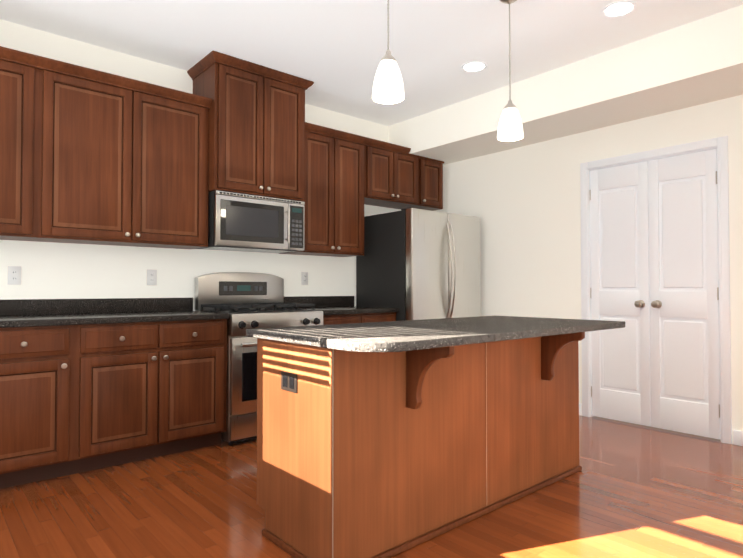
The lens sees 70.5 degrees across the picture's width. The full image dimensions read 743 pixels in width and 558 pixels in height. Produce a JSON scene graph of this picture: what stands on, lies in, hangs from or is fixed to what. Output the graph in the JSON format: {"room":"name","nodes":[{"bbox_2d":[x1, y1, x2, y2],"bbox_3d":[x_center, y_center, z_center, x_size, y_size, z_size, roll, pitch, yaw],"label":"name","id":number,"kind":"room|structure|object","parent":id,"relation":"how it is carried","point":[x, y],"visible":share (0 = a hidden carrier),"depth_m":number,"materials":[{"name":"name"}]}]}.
{"room":"kitchen","nodes":[
{"label":"kitchen","id":0,"kind":"room"},
{"bbox_2d":[0,19,400,310],"bbox_3d":[-1.173,-0.223,4.284,4.880,2.740,0.100,1,-1,-41],"label":"wall","id":1,"kind":"structure","parent":0,"point":[52,270],"depth_m":3.77,"materials":[{"name":"paint"}]},
{"bbox_2d":[7,266,20,284],"bbox_3d":[-2.233,-0.022,3.288,0.072,0.116,0.006,1,-1,-41],"label":"electrical outlet","id":2,"kind":"object","parent":1,"relation":"attached to","point":[14,276],"visible":1,"depth_m":3.29,"materials":[{"name":"white plastic"}]},
{"bbox_2d":[0,50,43,241],"bbox_3d":[-2.437,-0.767,2.915,0.958,1.035,0.324,1,-1,-41],"label":"upper cabinet","id":3,"kind":"object","parent":1,"relation":"attached to","point":[21,78],"depth_m":3.05,"materials":[{"name":"brown wood"}]},
{"bbox_2d":[0,298,191,313],"bbox_3d":[-2.133,0.179,3.361,2.026,0.100,0.020,1,-1,-41],"label":"backsplash","id":4,"kind":"structure","parent":1,"relation":"attached to","point":[108,305],"depth_m":3.55,"materials":[{"name":"black stone"}]},
{"bbox_2d":[40,62,207,248],"bbox_3d":[-1.676,-0.754,3.575,1.058,1.035,0.324,1,-1,-41],"label":"upper cabinet","id":5,"kind":"object","parent":1,"relation":"attached to","point":[91,156],"depth_m":3.41,"materials":[{"name":"brown wood"}]},
{"bbox_2d":[147,269,156,284],"bbox_3d":[-1.602,-0.011,3.836,0.072,0.116,0.006,1,-1,-41],"label":"electrical outlet","id":6,"kind":"object","parent":1,"relation":"attached to","point":[151,277],"visible":1,"depth_m":3.83,"materials":[{"name":"white plastic"}]},
{"bbox_2d":[188,50,307,201],"bbox_3d":[-0.953,-1.113,4.147,0.770,0.962,0.419,1,-1,-41],"label":"upper cabinet","id":7,"kind":"object","parent":1,"relation":"attached to","point":[258,128],"depth_m":3.95,"materials":[{"name":"brown wood"}]},
{"bbox_2d":[197,190,304,252],"bbox_3d":[-0.939,-0.428,4.125,0.756,0.400,0.447,1,-1,-41],"label":"microwave","id":8,"kind":"object","parent":7,"relation":"attached to","point":[245,222],"visible":1,"depth_m":3.95,"materials":[{"name":"grey metal"}]},
{"bbox_2d":[301,272,307,284],"bbox_3d":[-0.598,-0.004,4.707,0.072,0.116,0.006,1,-1,-41],"label":"electrical outlet","id":9,"kind":"object","parent":1,"relation":"attached to","point":[304,278],"visible":1,"depth_m":4.70,"materials":[{"name":"white plastic"}]},
{"bbox_2d":[279,126,367,256],"bbox_3d":[-0.424,-0.733,4.661,0.708,1.035,0.324,1,-1,-41],"label":"upper cabinet","id":10,"kind":"object","parent":1,"relation":"attached to","point":[337,163],"depth_m":4.55,"materials":[{"name":"brown wood"}]},
{"bbox_2d":[368,142,419,208],"bbox_3d":[0.107,-0.989,5.127,0.700,0.505,0.324,1,-1,-41],"label":"upper cabinet","id":11,"kind":"object","parent":1,"relation":"attached to","point":[393,172],"depth_m":5.01,"materials":[{"name":"brown wood"}]},
{"bbox_2d":[412,156,443,210],"bbox_3d":[0.512,-0.977,5.479,0.372,0.494,0.324,1,-1,-41],"label":"upper cabinet","id":12,"kind":"object","parent":1,"relation":"attached to","point":[431,170],"depth_m":5.36,"materials":[{"name":"brown wood"}]},
{"bbox_2d":[0,415,742,557],"bbox_3d":[0.695,1.135,2.105,4.880,0.060,5.800,1,-1,-41],"label":"floor","id":13,"kind":"structure","parent":0,"point":[630,490],"depth_m":2.53,"materials":[{"name":"brown wood"}]},
{"bbox_2d":[0,326,79,488],"bbox_3d":[-2.054,0.692,3.024,0.491,0.862,0.618,1,-1,-41],"label":"base cabinet","id":14,"kind":"object","parent":13,"relation":"on","point":[40,365],"depth_m":2.85,"materials":[{"name":"brown wood"}]},
{"bbox_2d":[76,318,228,473],"bbox_3d":[-1.520,0.701,3.487,0.922,0.862,0.618,1,-1,-41],"label":"base cabinet","id":15,"kind":"object","parent":13,"relation":"on","point":[89,384],"depth_m":3.23,"materials":[{"name":"brown wood"}]},
{"bbox_2d":[0,310,228,329],"bbox_3d":[-1.931,0.243,3.127,2.026,0.036,0.636,1,-1,-41],"label":"countertop","id":16,"kind":"structure","parent":15,"relation":"on","point":[7,321],"depth_m":3.16,"materials":[{"name":"black stone"}]},
{"bbox_2d":[194,272,322,444],"bbox_3d":[-0.844,0.542,3.997,0.756,1.200,0.703,1,-1,-41],"label":"range","id":17,"kind":"object","parent":13,"relation":"on","point":[247,300],"visible":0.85,"depth_m":3.75,"materials":[{"name":"silver metal"}]},
{"bbox_2d":[284,296,398,324],"bbox_3d":[-0.275,0.653,4.549,0.823,1.000,0.649,1,-1,-41],"label":"base cabinet","id":18,"kind":"object","parent":13,"relation":"on","point":[339,309],"visible":0.08,"depth_m":4.48,"materials":[{"name":"brown wood"}]},
{"bbox_2d":[356,207,480,320],"bbox_3d":[0.483,0.277,5.061,0.957,1.771,0.824,1,-1,-41],"label":"fridge","id":19,"kind":"object","parent":13,"relation":"on","point":[415,264],"visible":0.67,"depth_m":4.75,"materials":[{"name":"grey metal"}]},
{"bbox_2d":[246,328,615,557],"bbox_3d":[0.410,0.690,2.655,1.831,0.850,0.852,1,-1,-41],"label":"kitchen island","id":20,"kind":"object","parent":13,"relation":"on","point":[388,439],"depth_m":2.22,"materials":[{"name":"brown wood"}]},
{"bbox_2d":[246,316,624,355],"bbox_3d":[0.425,0.248,2.643,1.865,0.034,0.870,1,-1,-41],"label":"island countertop","id":21,"kind":"structure","parent":20,"relation":"on","point":[386,338],"depth_m":2.23,"materials":[{"name":"grey stone"}]},
{"bbox_2d":[0,0,742,125],"bbox_3d":[0.695,-1.664,2.159,4.880,0.060,5.800,1,-1,-41],"label":"ceiling","id":22,"kind":"structure","parent":0,"point":[334,51],"depth_m":3.46,"materials":[{"name":"paint"}]},
{"bbox_2d":[372,0,404,103],"bbox_3d":[0.075,-1.220,2.368,0.146,0.820,0.146,1,-1,-41],"label":"pendant light","id":23,"kind":"object","parent":22,"relation":"hanging from","point":[388,87],"visible":1,"depth_m":2.32,"materials":[{"name":"white glass"}]},
{"bbox_2d":[461,61,486,71],"bbox_3d":[0.772,-1.596,3.961,0.190,0.007,0.190,1,-1,-41],"label":"recessed light","id":24,"kind":"object","parent":22,"relation":"in","point":[475,66],"visible":1,"depth_m":3.95,"materials":[{"name":"white"}]},
{"bbox_2d":[497,0,523,141],"bbox_3d":[0.785,-1.208,2.984,0.146,0.820,0.146,1,-1,-41],"label":"pendant light","id":25,"kind":"object","parent":22,"relation":"hanging from","point":[510,127],"visible":1,"depth_m":2.94,"materials":[{"name":"white glass"}]},
{"bbox_2d":[388,5,742,164],"bbox_3d":[2.235,-1.436,3.492,0.600,0.345,5.600,1,-1,-41],"label":"soffit beam","id":26,"kind":"structure","parent":22,"relation":"attached to","point":[695,63],"depth_m":3.83,"materials":[{"name":"paint"}]},
{"bbox_2d":[602,0,636,17],"bbox_3d":[1.480,-1.612,3.145,0.190,0.007,0.190,1,-1,-41],"label":"recessed light","id":27,"kind":"object","parent":22,"relation":"in","point":[619,9],"visible":1,"depth_m":3.14,"materials":[{"name":"white"}]},
{"bbox_2d":[434,95,742,443],"bbox_3d":[2.500,-0.234,3.699,0.100,2.740,5.600,1,-1,-41],"label":"wall","id":28,"kind":"structure","parent":0,"point":[523,203],"depth_m":4.64,"materials":[{"name":"paint"}]},
{"bbox_2d":[579,403,581,415],"bbox_3d":[1.463,1.107,4.780,0.014,0.100,0.930,1,-1,-41],"label":"baseboard","id":29,"kind":"structure","parent":28,"relation":"attached to","point":[580,405],"depth_m":4.43,"materials":[{"name":"white wood"}]},
{"bbox_2d":[590,149,720,438],"bbox_3d":[2.122,0.108,4.033,0.101,2.045,0.926,1,-1,-41],"label":"closet doors","id":30,"kind":"structure","parent":28,"relation":"in","point":[655,362],"depth_m":4.00,"materials":[{"name":"white wood"}]},
{"bbox_2d":[580,136,731,443],"bbox_3d":[2.156,0.078,4.063,0.110,2.130,1.070,1,-1,-41],"label":"door frame","id":31,"kind":"structure","parent":28,"relation":"attached to","point":[720,144],"depth_m":3.70,"materials":[{"name":"white wood"}]},
{"bbox_2d":[733,430,742,445],"bbox_3d":[3.377,1.064,2.575,0.014,0.100,2.730,1,-1,-41],"label":"baseboard","id":32,"kind":"structure","parent":28,"relation":"attached to","point":[737,437],"depth_m":3.58,"materials":[{"name":"white wood"}]}
]}

